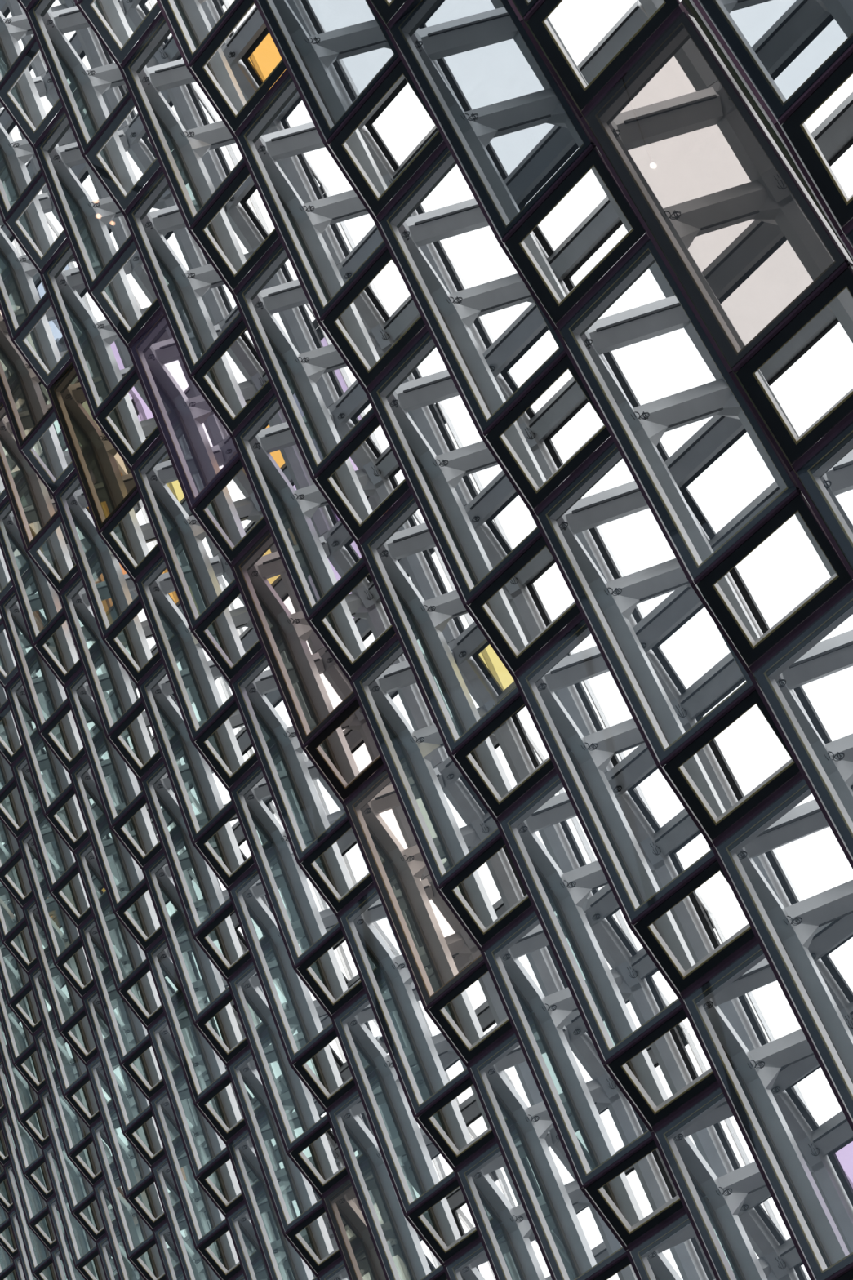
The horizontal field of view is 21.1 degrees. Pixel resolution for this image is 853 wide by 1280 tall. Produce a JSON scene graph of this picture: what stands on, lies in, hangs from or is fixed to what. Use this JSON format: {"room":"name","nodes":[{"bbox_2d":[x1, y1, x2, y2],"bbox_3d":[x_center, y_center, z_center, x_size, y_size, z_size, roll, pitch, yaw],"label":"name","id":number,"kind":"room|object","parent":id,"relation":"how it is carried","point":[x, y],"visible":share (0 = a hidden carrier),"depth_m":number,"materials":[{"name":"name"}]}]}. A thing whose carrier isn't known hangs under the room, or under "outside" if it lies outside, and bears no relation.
{"room":"concert hall lobby","nodes":[
{"label":"concert hall lobby","id":0,"kind":"room"},
{"bbox_2d":[49,1240,124,1279],"bbox_3d":[-4.539,9.687,33.647,1.613,2.352,1.495,-2,-33,-47],"label":"module","id":1,"kind":"object","parent":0,"point":[55,1256],"visible":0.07,"depth_m":33.88,"materials":[{"name":"grey paint"}]},
{"bbox_2d":[0,1095,117,1252],"bbox_3d":[-5.458,7.862,34.463,1.613,2.352,1.495,-2,-33,-47],"label":"module","id":2,"kind":"object","parent":1,"relation":"on","point":[32,1220],"visible":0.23,"depth_m":34.32,"materials":[{"name":"grey paint"}]},
{"bbox_2d":[45,1186,133,1279],"bbox_3d":[-4.459,8.742,32.809,1.613,2.352,1.495,-2,-33,-47],"label":"module","id":3,"kind":"object","parent":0,"point":[78,1231],"visible":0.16,"depth_m":33.03,"materials":[{"name":"grey paint"}]},
{"bbox_2d":[0,1036,66,1202],"bbox_3d":[-5.379,6.917,33.625,1.613,2.352,1.495,-2,-33,-47],"label":"module","id":4,"kind":"object","parent":3,"relation":"on","point":[28,1171],"visible":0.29,"depth_m":33.45,"materials":[{"name":"grey paint"}]},
{"bbox_2d":[95,1226,191,1279],"bbox_3d":[-3.381,8.676,30.318,1.613,2.352,1.495,-2,-33,-47],"label":"module","id":5,"kind":"object","parent":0,"point":[103,1246],"visible":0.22,"depth_m":30.81,"materials":[{"name":"grey paint"}]},
{"bbox_2d":[36,1065,132,1243],"bbox_3d":[-4.300,6.851,31.134,1.613,2.352,1.495,-2,-33,-47],"label":"module","id":6,"kind":"object","parent":5,"relation":"on","point":[97,1234],"visible":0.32,"depth_m":31.00,"materials":[{"name":"grey paint"}]},
{"bbox_2d":[0,915,64,1094],"bbox_3d":[-5.220,5.027,31.950,1.613,2.352,1.495,-2,-33,-47],"label":"module","id":7,"kind":"object","parent":6,"relation":"on","point":[38,1086],"visible":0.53,"depth_m":31.70,"materials":[{"name":"grey paint"}]},
{"bbox_2d":[92,1167,207,1279],"bbox_3d":[-3.301,7.730,29.480,1.613,2.352,1.495,-2,-33,-47],"label":"module","id":8,"kind":"object","parent":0,"point":[100,1191],"visible":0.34,"depth_m":29.74,"materials":[{"name":"grey paint"}]},
{"bbox_2d":[32,1000,147,1187],"bbox_3d":[-4.221,5.906,30.296,1.613,2.352,1.495,-2,-33,-47],"label":"module","id":9,"kind":"object","parent":8,"relation":"on","point":[95,1177],"visible":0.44,"depth_m":30.20,"materials":[{"name":"grey paint"}]},
{"bbox_2d":[0,853,66,1036],"bbox_3d":[-5.140,4.081,31.112,1.613,2.352,1.495,-2,-33,-47],"label":"module","id":10,"kind":"object","parent":9,"relation":"on","point":[34,1027],"visible":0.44,"depth_m":30.87,"materials":[{"name":"grey paint"}]},
{"bbox_2d":[170,1260,177,1266],"bbox_3d":[-3.460,9.621,31.155,1.613,2.352,1.495,-2,-33,-47],"label":"module","id":11,"kind":"object","parent":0,"point":[173,1262],"visible":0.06,"depth_m":31.65,"materials":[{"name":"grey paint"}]},
{"bbox_2d":[41,1134,130,1279],"bbox_3d":[-4.380,7.796,31.971,1.613,2.352,1.495,-2,-33,-47],"label":"module","id":12,"kind":"object","parent":11,"relation":"on","point":[79,1262],"visible":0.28,"depth_m":31.88,"materials":[{"name":"grey paint"}]},
{"bbox_2d":[0,975,65,1150],"bbox_3d":[-5.299,5.972,32.787,1.613,2.352,1.495,-2,-33,-47],"label":"module","id":13,"kind":"object","parent":12,"relation":"on","point":[23,1117],"visible":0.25,"depth_m":32.59,"materials":[{"name":"grey paint"}]},
{"bbox_2d":[176,1257,222,1279],"bbox_3d":[-2.302,8.610,27.826,1.613,2.352,1.495,-2,-33,-47],"label":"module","id":14,"kind":"object","parent":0,"point":[180,1277],"visible":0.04,"depth_m":27.86,"materials":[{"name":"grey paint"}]},
{"bbox_2d":[88,1107,216,1279],"bbox_3d":[-3.222,6.785,28.642,1.613,2.352,1.495,-2,-33,-47],"label":"module","id":15,"kind":"object","parent":14,"relation":"on","point":[97,1132],"visible":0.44,"depth_m":28.59,"materials":[{"name":"grey paint"}]},
{"bbox_2d":[27,934,147,1128],"bbox_3d":[-4.141,4.960,29.458,1.613,2.352,1.495,-2,-33,-47],"label":"module","id":16,"kind":"object","parent":15,"relation":"on","point":[91,1118],"visible":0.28,"depth_m":29.38,"materials":[{"name":"grey paint"}]},
{"bbox_2d":[0,789,93,974],"bbox_3d":[-5.061,3.136,30.274,1.613,2.352,1.495,-2,-33,-47],"label":"module","id":17,"kind":"object","parent":16,"relation":"on","point":[29,965],"visible":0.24,"depth_m":30.09,"materials":[{"name":"grey paint"}]},
{"bbox_2d":[152,1209,268,1279],"bbox_3d":[-2.223,7.664,26.989,1.613,2.352,1.495,-2,-33,-47],"label":"module","id":18,"kind":"object","parent":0,"point":[162,1235],"visible":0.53,"depth_m":27.48,"materials":[{"name":"grey paint"}]},
{"bbox_2d":[85,1043,218,1232],"bbox_3d":[-3.142,5.840,27.805,1.613,2.352,1.495,-2,-33,-47],"label":"module","id":19,"kind":"object","parent":18,"relation":"on","point":[157,1220],"visible":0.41,"depth_m":27.73,"materials":[{"name":"grey paint"}]},
{"bbox_2d":[22,875,145,1066],"bbox_3d":[-4.061,4.015,28.621,1.613,2.352,1.495,-2,-33,-47],"label":"module","id":20,"kind":"object","parent":19,"relation":"on","point":[88,1055],"visible":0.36,"depth_m":28.56,"materials":[{"name":"grey paint"}]},
{"bbox_2d":[0,727,93,909],"bbox_3d":[-4.981,2.191,29.437,1.613,2.352,1.495,-2,-33,-47],"label":"module","id":21,"kind":"object","parent":20,"relation":"on","point":[24,899],"visible":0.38,"depth_m":29.30,"materials":[{"name":"grey paint"}]},
{"bbox_2d":[150,1142,293,1279],"bbox_3d":[-2.143,6.719,26.151,1.613,2.352,1.495,-2,-33,-47],"label":"module","id":22,"kind":"object","parent":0,"point":[162,1171],"visible":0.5,"depth_m":26.38,"materials":[{"name":"grey paint"}]},
{"bbox_2d":[81,950,221,1168],"bbox_3d":[-3.062,4.894,26.967,1.613,2.352,1.495,-2,-33,-47],"label":"module","id":23,"kind":"object","parent":22,"relation":"on","point":[153,1157],"visible":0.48,"depth_m":26.89,"materials":[{"name":"grey paint"}]},
{"bbox_2d":[16,802,142,999],"bbox_3d":[-3.982,3.070,27.783,1.613,2.352,1.495,-2,-33,-47],"label":"module","id":24,"kind":"object","parent":23,"relation":"on","point":[84,988],"visible":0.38,"depth_m":27.72,"materials":[{"name":"grey paint"}]},
{"bbox_2d":[0,661,90,840],"bbox_3d":[-4.901,1.245,28.599,1.613,2.352,1.495,-2,-33,-47],"label":"module","id":25,"kind":"object","parent":24,"relation":"on","point":[18,829],"visible":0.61,"depth_m":28.50,"materials":[{"name":"grey paint"}]},
{"bbox_2d":[235,1225,368,1279],"bbox_3d":[-1.144,7.598,24.497,1.613,2.352,1.495,-2,-33,-47],"label":"module","id":26,"kind":"object","parent":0,"point":[259,1269],"visible":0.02,"depth_m":25.05,"materials":[{"name":"grey paint"}]},
{"bbox_2d":[148,1063,297,1279],"bbox_3d":[-2.063,5.774,25.313,1.613,2.352,1.495,-2,-33,-47],"label":"module","id":27,"kind":"object","parent":26,"relation":"on","point":[230,1269],"visible":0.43,"depth_m":25.25,"materials":[{"name":"grey paint"}]},
{"bbox_2d":[77,871,260,1102],"bbox_3d":[-2.983,3.949,26.129,1.613,2.352,1.495,-2,-33,-47],"label":"module","id":28,"kind":"object","parent":27,"relation":"on","point":[151,1089],"visible":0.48,"depth_m":26.06,"materials":[{"name":"grey paint"}]},
{"bbox_2d":[10,713,191,928],"bbox_3d":[-3.902,2.125,26.945,1.613,2.352,1.495,-2,-33,-47],"label":"module","id":29,"kind":"object","parent":28,"relation":"on","point":[80,917],"visible":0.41,"depth_m":26.88,"materials":[{"name":"grey paint"}]},
{"bbox_2d":[224,1186,411,1279],"bbox_3d":[-1.065,6.653,23.660,1.613,2.352,1.495,-2,-33,-47],"label":"module","id":30,"kind":"object","parent":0,"point":[240,1220],"visible":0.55,"depth_m":24.17,"materials":[{"name":"grey paint"}]},
{"bbox_2d":[146,978,296,1217],"bbox_3d":[-1.984,4.828,24.476,1.613,2.352,1.495,-2,-33,-47],"label":"module","id":31,"kind":"object","parent":30,"relation":"on","point":[232,1200],"visible":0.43,"depth_m":24.38,"materials":[{"name":"grey paint"}]},
{"bbox_2d":[73,795,258,1030],"bbox_3d":[-2.903,3.004,25.292,1.613,2.352,1.495,-2,-33,-47],"label":"module","id":32,"kind":"object","parent":31,"relation":"on","point":[85,859],"visible":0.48,"depth_m":25.22,"materials":[{"name":"grey paint"}]},
{"bbox_2d":[4,642,191,853],"bbox_3d":[-3.823,1.179,26.108,1.613,2.352,1.495,-2,-33,-47],"label":"module","id":33,"kind":"object","parent":32,"relation":"on","point":[75,841],"visible":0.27,"depth_m":26.04,"materials":[{"name":"grey paint"}]},
{"bbox_2d":[225,1098,440,1279],"bbox_3d":[-0.985,5.707,22.822,1.613,2.352,1.495,-2,-33,-47],"label":"module","id":34,"kind":"object","parent":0,"point":[242,1148],"visible":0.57,"depth_m":23.00,"materials":[{"name":"grey paint"}]},
{"bbox_2d":[144,907,318,1145],"bbox_3d":[-1.904,3.883,23.638,1.613,2.352,1.495,-2,-33,-47],"label":"module","id":35,"kind":"object","parent":34,"relation":"on","point":[233,1126],"visible":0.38,"depth_m":23.57,"materials":[{"name":"grey paint"}]},
{"bbox_2d":[68,723,222,953],"bbox_3d":[-2.824,2.058,24.454,1.613,2.352,1.495,-2,-33,-47],"label":"module","id":36,"kind":"object","parent":35,"relation":"on","point":[151,934],"visible":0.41,"depth_m":24.38,"materials":[{"name":"grey paint"}]},
{"bbox_2d":[0,563,151,773],"bbox_3d":[-3.743,0.234,25.270,1.613,2.352,1.495,-2,-33,-47],"label":"module","id":37,"kind":"object","parent":36,"relation":"on","point":[62,715],"visible":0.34,"depth_m":25.25,"materials":[{"name":"grey paint"}]},
{"bbox_2d":[316,1208,474,1279],"bbox_3d":[0.014,6.587,21.168,1.613,2.352,1.495,-2,-33,-47],"label":"module","id":38,"kind":"object","parent":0,"point":[339,1272],"visible":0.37,"depth_m":21.64,"materials":[{"name":"grey paint"}]},
{"bbox_2d":[226,1014,445,1277],"bbox_3d":[-0.905,4.762,21.984,1.613,2.352,1.495,-2,-33,-47],"label":"module","id":39,"kind":"object","parent":38,"relation":"on","point":[323,1258],"visible":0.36,"depth_m":21.98,"materials":[{"name":"grey paint"}]},
{"bbox_2d":[142,805,354,1066],"bbox_3d":[-1.825,2.938,22.800,1.613,2.352,1.495,-2,-33,-47],"label":"module","id":40,"kind":"object","parent":39,"relation":"on","point":[233,1046],"visible":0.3,"depth_m":22.77,"materials":[{"name":"grey paint"}]},
{"bbox_2d":[63,635,273,871],"bbox_3d":[-2.744,1.113,23.616,1.613,2.352,1.495,-2,-33,-47],"label":"module","id":41,"kind":"object","parent":40,"relation":"on","point":[78,693],"visible":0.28,"depth_m":23.58,"materials":[{"name":"grey paint"}]},
{"bbox_2d":[0,459,178,688],"bbox_3d":[-3.664,-0.711,24.432,1.613,2.352,1.495,-2,-33,-47],"label":"module","id":42,"kind":"object","parent":41,"relation":"on","point":[70,668],"visible":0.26,"depth_m":24.41,"materials":[{"name":"grey paint"}]},
{"bbox_2d":[320,1125,515,1279],"bbox_3d":[0.094,5.641,20.331,1.613,2.352,1.495,-2,-33,-47],"label":"module","id":43,"kind":"object","parent":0,"point":[340,1203],"visible":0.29,"depth_m":20.84,"materials":[{"name":"grey paint"}]},
{"bbox_2d":[226,921,459,1199],"bbox_3d":[-0.826,3.817,21.147,1.613,2.352,1.495,-2,-33,-47],"label":"module","id":44,"kind":"object","parent":43,"relation":"on","point":[326,1179],"visible":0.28,"depth_m":21.18,"materials":[{"name":"grey paint"}]},
{"bbox_2d":[139,726,356,982],"bbox_3d":[-1.745,1.992,21.963,1.613,2.352,1.495,-2,-33,-47],"label":"module","id":45,"kind":"object","parent":44,"relation":"on","point":[156,788],"visible":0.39,"depth_m":21.98,"materials":[{"name":"grey paint"}]},
{"bbox_2d":[57,555,243,782],"bbox_3d":[-2.665,0.168,22.779,1.613,2.352,1.495,-2,-33,-47],"label":"module","id":46,"kind":"object","parent":45,"relation":"on","point":[74,602],"visible":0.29,"depth_m":22.80,"materials":[{"name":"grey paint"}]},
{"bbox_2d":[0,368,178,595],"bbox_3d":[-3.584,-1.657,23.595,1.613,2.352,1.495,-2,-33,-47],"label":"module","id":47,"kind":"object","parent":46,"relation":"on","point":[65,574],"visible":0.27,"depth_m":23.56,"materials":[{"name":"grey paint"}]},
{"bbox_2d":[325,1053,520,1279],"bbox_3d":[0.173,4.696,19.493,1.613,2.352,1.495,-2,-33,-47],"label":"module","id":48,"kind":"object","parent":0,"point":[344,1119],"visible":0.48,"depth_m":19.71,"materials":[{"name":"grey paint"}]},
{"bbox_2d":[227,831,417,1112],"bbox_3d":[-0.746,2.872,20.309,1.613,2.352,1.495,-2,-33,-47],"label":"module","id":49,"kind":"object","parent":48,"relation":"on","point":[330,1091],"visible":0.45,"depth_m":20.36,"materials":[{"name":"grey paint"}]},
{"bbox_2d":[137,627,311,891],"bbox_3d":[-1.666,1.047,21.125,1.613,2.352,1.495,-2,-33,-47],"label":"module","id":50,"kind":"object","parent":49,"relation":"on","point":[155,692],"visible":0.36,"depth_m":21.21,"materials":[{"name":"grey paint"}]},
{"bbox_2d":[52,453,220,687],"bbox_3d":[-2.585,-0.777,21.941,1.613,2.352,1.495,-2,-33,-47],"label":"module","id":51,"kind":"object","parent":50,"relation":"on","point":[71,504],"visible":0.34,"depth_m":22.01,"materials":[{"name":"grey paint"}]},
{"bbox_2d":[0,277,141,497],"bbox_3d":[-3.505,-2.602,22.757,1.613,2.352,1.495,-2,-33,-47],"label":"module","id":52,"kind":"object","parent":51,"relation":"on","point":[58,474],"visible":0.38,"depth_m":22.72,"materials":[{"name":"grey paint"}]},
{"bbox_2d":[443,1204,609,1279],"bbox_3d":[1.172,5.575,17.839,1.613,2.352,1.495,-2,-33,-47],"label":"module","id":53,"kind":"object","parent":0,"point":[464,1268],"visible":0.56,"depth_m":18.39,"materials":[{"name":"grey paint"}]},
{"bbox_2d":[330,955,542,1267],"bbox_3d":[0.253,3.751,18.655,1.613,2.352,1.495,-2,-33,-47],"label":"module","id":54,"kind":"object","parent":53,"relation":"on","point":[445,1242],"visible":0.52,"depth_m":18.74,"materials":[{"name":"grey paint"}]},
{"bbox_2d":[228,728,431,1019],"bbox_3d":[-0.667,1.926,19.471,1.613,2.352,1.495,-2,-33,-47],"label":"module","id":55,"kind":"object","parent":54,"relation":"on","point":[334,996],"visible":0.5,"depth_m":19.56,"materials":[{"name":"grey paint"}]},
{"bbox_2d":[133,520,325,792],"bbox_3d":[-1.586,0.102,20.287,1.613,2.352,1.495,-2,-33,-47],"label":"module","id":56,"kind":"object","parent":55,"relation":"on","point":[153,589],"visible":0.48,"depth_m":20.41,"materials":[{"name":"grey paint"}]},
{"bbox_2d":[46,322,219,583],"bbox_3d":[-2.506,-1.723,21.103,1.613,2.352,1.495,-2,-33,-47],"label":"module","id":57,"kind":"object","parent":56,"relation":"on","point":[66,399],"visible":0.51,"depth_m":21.18,"materials":[{"name":"grey paint"}]},
{"bbox_2d":[0,163,188,390],"bbox_3d":[-3.425,-3.547,21.919,1.613,2.352,1.495,-2,-33,-47],"label":"module","id":58,"kind":"object","parent":57,"relation":"on","point":[50,367],"visible":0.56,"depth_m":21.93,"materials":[{"name":"grey paint"}]},
{"bbox_2d":[453,1105,637,1279],"bbox_3d":[1.252,4.630,17.002,1.613,2.352,1.495,-2,-33,-47],"label":"module","id":59,"kind":"object","parent":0,"point":[476,1184],"visible":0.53,"depth_m":17.52,"materials":[{"name":"grey paint"}]},
{"bbox_2d":[336,849,542,1172],"bbox_3d":[0.332,2.805,17.817,1.613,2.352,1.495,-2,-33,-47],"label":"module","id":60,"kind":"object","parent":59,"relation":"on","point":[455,1143],"visible":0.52,"depth_m":17.94,"materials":[{"name":"grey paint"}]},
{"bbox_2d":[229,617,451,917],"bbox_3d":[-0.587,0.981,18.634,1.613,2.352,1.495,-2,-33,-47],"label":"module","id":61,"kind":"object","parent":60,"relation":"on","point":[337,889],"visible":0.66,"depth_m":18.78,"materials":[{"name":"grey paint"}]},
{"bbox_2d":[130,408,324,684],"bbox_3d":[-1.507,-0.844,19.450,1.613,2.352,1.495,-2,-33,-47],"label":"module","id":62,"kind":"object","parent":61,"relation":"on","point":[150,477],"visible":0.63,"depth_m":19.59,"materials":[{"name":"grey paint"}]},
{"bbox_2d":[40,223,228,472],"bbox_3d":[-2.426,-2.668,20.266,1.613,2.352,1.495,-2,-33,-47],"label":"module","id":63,"kind":"object","parent":62,"relation":"on","point":[132,446],"visible":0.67,"depth_m":20.34,"materials":[{"name":"grey paint"}]},
{"bbox_2d":[0,31,130,275],"bbox_3d":[-3.345,-4.492,21.082,1.613,2.352,1.495,-2,-33,-47],"label":"module","id":64,"kind":"object","parent":63,"relation":"on","point":[42,251],"visible":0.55,"depth_m":21.18,"materials":[{"name":"grey paint"}]},
{"bbox_2d":[626,1173,852,1279],"bbox_3d":[2.330,4.564,14.510,1.613,2.352,1.495,-2,-33,-47],"label":"module","id":65,"kind":"object","parent":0,"point":[779,1259],"visible":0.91,"depth_m":15.19,"materials":[{"name":"grey paint"}]},
{"bbox_2d":[480,884,810,1252],"bbox_3d":[1.411,2.739,15.326,1.613,2.352,1.495,-2,-33,-47],"label":"module","id":66,"kind":"object","parent":65,"relation":"on","point":[633,971],"visible":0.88,"depth_m":15.51,"materials":[{"name":"grey paint"}]},
{"bbox_2d":[349,612,654,952],"bbox_3d":[0.491,0.915,16.142,1.613,2.352,1.495,-2,-33,-47],"label":"module","id":67,"kind":"object","parent":66,"relation":"on","point":[473,908],"visible":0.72,"depth_m":16.34,"materials":[{"name":"grey paint"}]},
{"bbox_2d":[231,373,512,683],"bbox_3d":[-0.428,-0.910,16.958,1.613,2.352,1.495,-2,-33,-47],"label":"module","id":68,"kind":"object","parent":67,"relation":"on","point":[376,472],"visible":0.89,"depth_m":17.18,"materials":[{"name":"grey paint"}]},
{"bbox_2d":[123,154,386,439],"bbox_3d":[-1.347,-2.734,17.774,1.613,2.352,1.495,-2,-33,-47],"label":"module","id":69,"kind":"object","parent":68,"relation":"on","point":[225,398],"visible":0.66,"depth_m":17.98,"materials":[{"name":"grey paint"}]},
{"bbox_2d":[25,0,265,217],"bbox_3d":[-2.267,-4.559,18.590,1.613,2.352,1.495,-2,-33,-47],"label":"module","id":70,"kind":"object","parent":69,"relation":"on","point":[118,179],"visible":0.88,"depth_m":18.77,"materials":[{"name":"grey paint"}]},
{"bbox_2d":[650,1054,852,1279],"bbox_3d":[2.410,3.619,13.672,1.613,2.352,1.495,-2,-33,-47],"label":"module","id":71,"kind":"object","parent":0,"point":[724,1196],"visible":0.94,"depth_m":14.24,"materials":[{"name":"grey paint"}]},
{"bbox_2d":[496,743,834,1133],"bbox_3d":[1.490,1.794,14.489,1.613,2.352,1.495,-2,-33,-47],"label":"module","id":72,"kind":"object","parent":71,"relation":"on","point":[628,1063],"visible":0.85,"depth_m":14.69,"materials":[{"name":"grey paint"}]},
{"bbox_2d":[357,470,666,824],"bbox_3d":[0.571,-0.030,15.305,1.613,2.352,1.495,-2,-33,-47],"label":"module","id":73,"kind":"object","parent":72,"relation":"on","point":[473,753],"visible":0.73,"depth_m":15.53,"materials":[{"name":"grey paint"}]},
{"bbox_2d":[231,224,519,547],"bbox_3d":[-0.348,-1.855,16.120,1.613,2.352,1.495,-2,-33,-47],"label":"module","id":74,"kind":"object","parent":73,"relation":"on","point":[344,494],"visible":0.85,"depth_m":16.35,"materials":[{"name":"grey paint"}]},
{"bbox_2d":[119,1,385,297],"bbox_3d":[-1.268,-3.679,16.937,1.613,2.352,1.495,-2,-33,-47],"label":"module","id":75,"kind":"object","parent":74,"relation":"on","point":[221,247],"visible":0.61,"depth_m":17.17,"materials":[{"name":"grey paint"}]},
{"bbox_2d":[73,0,234,72],"bbox_3d":[-2.187,-5.504,17.753,1.613,2.352,1.495,-2,-33,-47],"label":"module","id":76,"kind":"object","parent":75,"relation":"on","point":[109,24],"visible":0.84,"depth_m":17.17,"materials":[{"name":"grey paint"}]},
{"bbox_2d":[679,913,852,1279],"bbox_3d":[2.489,2.673,12.835,1.613,2.352,1.495,-2,-33,-47],"label":"module","id":77,"kind":"object","parent":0,"point":[814,1233],"visible":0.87,"depth_m":13.07,"materials":[{"name":"grey paint"}]},
{"bbox_2d":[513,586,799,999],"bbox_3d":[1.570,0.849,13.651,1.613,2.352,1.495,-2,-33,-47],"label":"module","id":78,"kind":"object","parent":77,"relation":"on","point":[580,762],"visible":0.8,"depth_m":13.87,"materials":[{"name":"grey paint"}]},
{"bbox_2d":[365,302,643,680],"bbox_3d":[0.650,-0.976,14.467,1.613,2.352,1.495,-2,-33,-47],"label":"module","id":79,"kind":"object","parent":78,"relation":"on","point":[486,602],"visible":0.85,"depth_m":14.73,"materials":[{"name":"grey paint"}]},
{"bbox_2d":[233,53,492,397],"bbox_3d":[-0.269,-2.800,15.283,1.613,2.352,1.495,-2,-33,-47],"label":"module","id":80,"kind":"object","parent":79,"relation":"on","point":[339,317],"visible":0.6,"depth_m":15.46,"materials":[{"name":"grey paint"}]},
{"bbox_2d":[156,0,357,143],"bbox_3d":[-1.188,-4.625,16.099,1.613,2.352,1.495,-2,-33,-47],"label":"module","id":81,"kind":"object","parent":80,"relation":"on","point":[207,64],"visible":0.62,"depth_m":15.55,"materials":[{"name":"grey paint"}]},
{"bbox_2d":[711,779,852,1130],"bbox_3d":[2.569,1.728,11.997,1.613,2.352,1.495,-2,-33,-47],"label":"module","id":82,"kind":"object","parent":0,"point":[784,935],"visible":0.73,"depth_m":12.26,"materials":[{"name":"grey paint"}]},
{"bbox_2d":[532,414,831,850],"bbox_3d":[1.649,-0.097,12.813,1.613,2.352,1.495,-2,-33,-47],"label":"module","id":83,"kind":"object","parent":82,"relation":"on","point":[606,608],"visible":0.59,"depth_m":12.98,"materials":[{"name":"grey paint"}]},
{"bbox_2d":[374,124,669,520],"bbox_3d":[0.730,-1.921,13.629,1.613,2.352,1.495,-2,-33,-47],"label":"module","id":84,"kind":"object","parent":83,"relation":"on","point":[448,317],"visible":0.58,"depth_m":13.88,"materials":[{"name":"grey paint"}]},
{"bbox_2d":[253,0,508,230],"bbox_3d":[-0.189,-3.745,14.445,1.613,2.352,1.495,-2,-33,-47],"label":"module","id":85,"kind":"object","parent":84,"relation":"on","point":[307,60],"visible":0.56,"depth_m":14.20,"materials":[{"name":"grey paint"}]},
{"bbox_2d":[747,591,852,868],"bbox_3d":[2.648,0.783,11.159,1.613,2.352,1.495,-2,-33,-47],"label":"module","id":86,"kind":"object","parent":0,"point":[827,770],"visible":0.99,"depth_m":11.37,"materials":[{"name":"grey paint"}]},
{"bbox_2d":[555,219,852,678],"bbox_3d":[1.729,-1.042,11.976,1.613,2.352,1.495,-2,-33,-47],"label":"module","id":87,"kind":"object","parent":86,"relation":"on","point":[636,432],"visible":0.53,"depth_m":12.07,"materials":[{"name":"grey paint"}]},
{"bbox_2d":[386,0,675,338],"bbox_3d":[0.810,-2.866,12.791,1.613,2.352,1.495,-2,-33,-47],"label":"module","id":88,"kind":"object","parent":87,"relation":"on","point":[467,135],"visible":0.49,"depth_m":12.83,"materials":[{"name":"grey paint"}]},
{"bbox_2d":[790,423,852,578],"bbox_3d":[2.728,-0.163,10.322,1.613,2.352,1.495,-2,-33,-47],"label":"module","id":89,"kind":"object","parent":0,"point":[829,474],"visible":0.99,"depth_m":10.51,"materials":[{"name":"grey paint"}]},
{"bbox_2d":[580,0,852,479],"bbox_3d":[1.808,-1.987,11.138,1.613,2.352,1.495,-2,-33,-47],"label":"module","id":90,"kind":"object","parent":89,"relation":"on","point":[775,194],"visible":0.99,"depth_m":11.34,"materials":[{"name":"grey paint"}]},
{"bbox_2d":[507,0,718,128],"bbox_3d":[0.889,-3.812,11.954,1.613,2.352,1.495,-2,-33,-47],"label":"module","id":91,"kind":"object","parent":90,"relation":"on","point":[584,98],"visible":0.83,"depth_m":11.32,"materials":[{"name":"grey paint"}]},
{"bbox_2d":[840,231,852,262],"bbox_3d":[2.808,-1.108,9.484,1.613,2.352,1.495,-2,-33,-47],"label":"module","id":92,"kind":"object","parent":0,"point":[847,241],"visible":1,"depth_m":9.76,"materials":[{"name":"grey paint"}]},
{"bbox_2d":[683,0,852,252],"bbox_3d":[1.888,-2.932,10.300,1.613,2.352,1.495,-2,-33,-47],"label":"module","id":93,"kind":"object","parent":92,"relation":"on","point":[784,119],"visible":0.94,"depth_m":9.74,"materials":[{"name":"grey paint"}]},
{"bbox_3d":[2.291,5.496,15.364,1.790,2.352,1.486,-17,-24,-23],"label":"module","id":94,"kind":"object","parent":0,"visible":0},
{"bbox_2d":[466,985,786,1279],"bbox_3d":[1.331,3.685,16.164,1.613,2.352,1.495,-2,-33,-47],"label":"module","id":95,"kind":"object","parent":94,"relation":"on","point":[532,1124],"visible":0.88,"depth_m":16.50,"materials":[{"name":"grey paint"}]},
{"bbox_2d":[342,727,638,1067],"bbox_3d":[0.412,1.860,16.980,1.613,2.352,1.495,-2,-33,-47],"label":"module","id":96,"kind":"object","parent":95,"relation":"on","point":[464,1033],"visible":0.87,"depth_m":17.16,"materials":[{"name":"grey paint"}]},
{"bbox_2d":[230,495,503,805],"bbox_3d":[-0.508,0.036,17.796,1.613,2.352,1.495,-2,-33,-47],"label":"module","id":97,"kind":"object","parent":96,"relation":"on","point":[340,772],"visible":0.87,"depth_m":17.99,"materials":[{"name":"grey paint"}]},
{"bbox_2d":[127,278,382,568],"bbox_3d":[-1.427,-1.789,18.612,1.613,2.352,1.495,-2,-33,-47],"label":"module","id":98,"kind":"object","parent":97,"relation":"on","point":[228,535],"visible":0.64,"depth_m":18.79,"materials":[{"name":"grey paint"}]},
{"bbox_2d":[32,83,270,351],"bbox_3d":[-2.346,-3.613,19.428,1.613,2.352,1.495,-2,-33,-47],"label":"module","id":99,"kind":"object","parent":98,"relation":"on","point":[55,162],"visible":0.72,"depth_m":19.57,"materials":[{"name":"grey paint"}]},
{"bbox_2d":[0,0,169,151],"bbox_3d":[-3.266,-5.438,20.244,1.613,2.352,1.495,-2,-33,-47],"label":"module","id":100,"kind":"object","parent":99,"relation":"on","point":[33,122],"visible":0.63,"depth_m":20.31,"materials":[{"name":"grey paint"}]},
{"bbox_3d":[-4.578,10.619,34.501,1.790,2.351,1.486,-17,-24,-23],"label":"module","id":101,"kind":"object","parent":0,"visible":0},
{"bbox_2d":[3,1139,121,1279],"bbox_3d":[-5.538,8.808,35.300,1.613,2.352,1.495,-2,-33,-47],"label":"module","id":102,"kind":"object","parent":101,"relation":"on","point":[37,1269],"visible":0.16,"depth_m":35.25,"materials":[{"name":"grey paint"}]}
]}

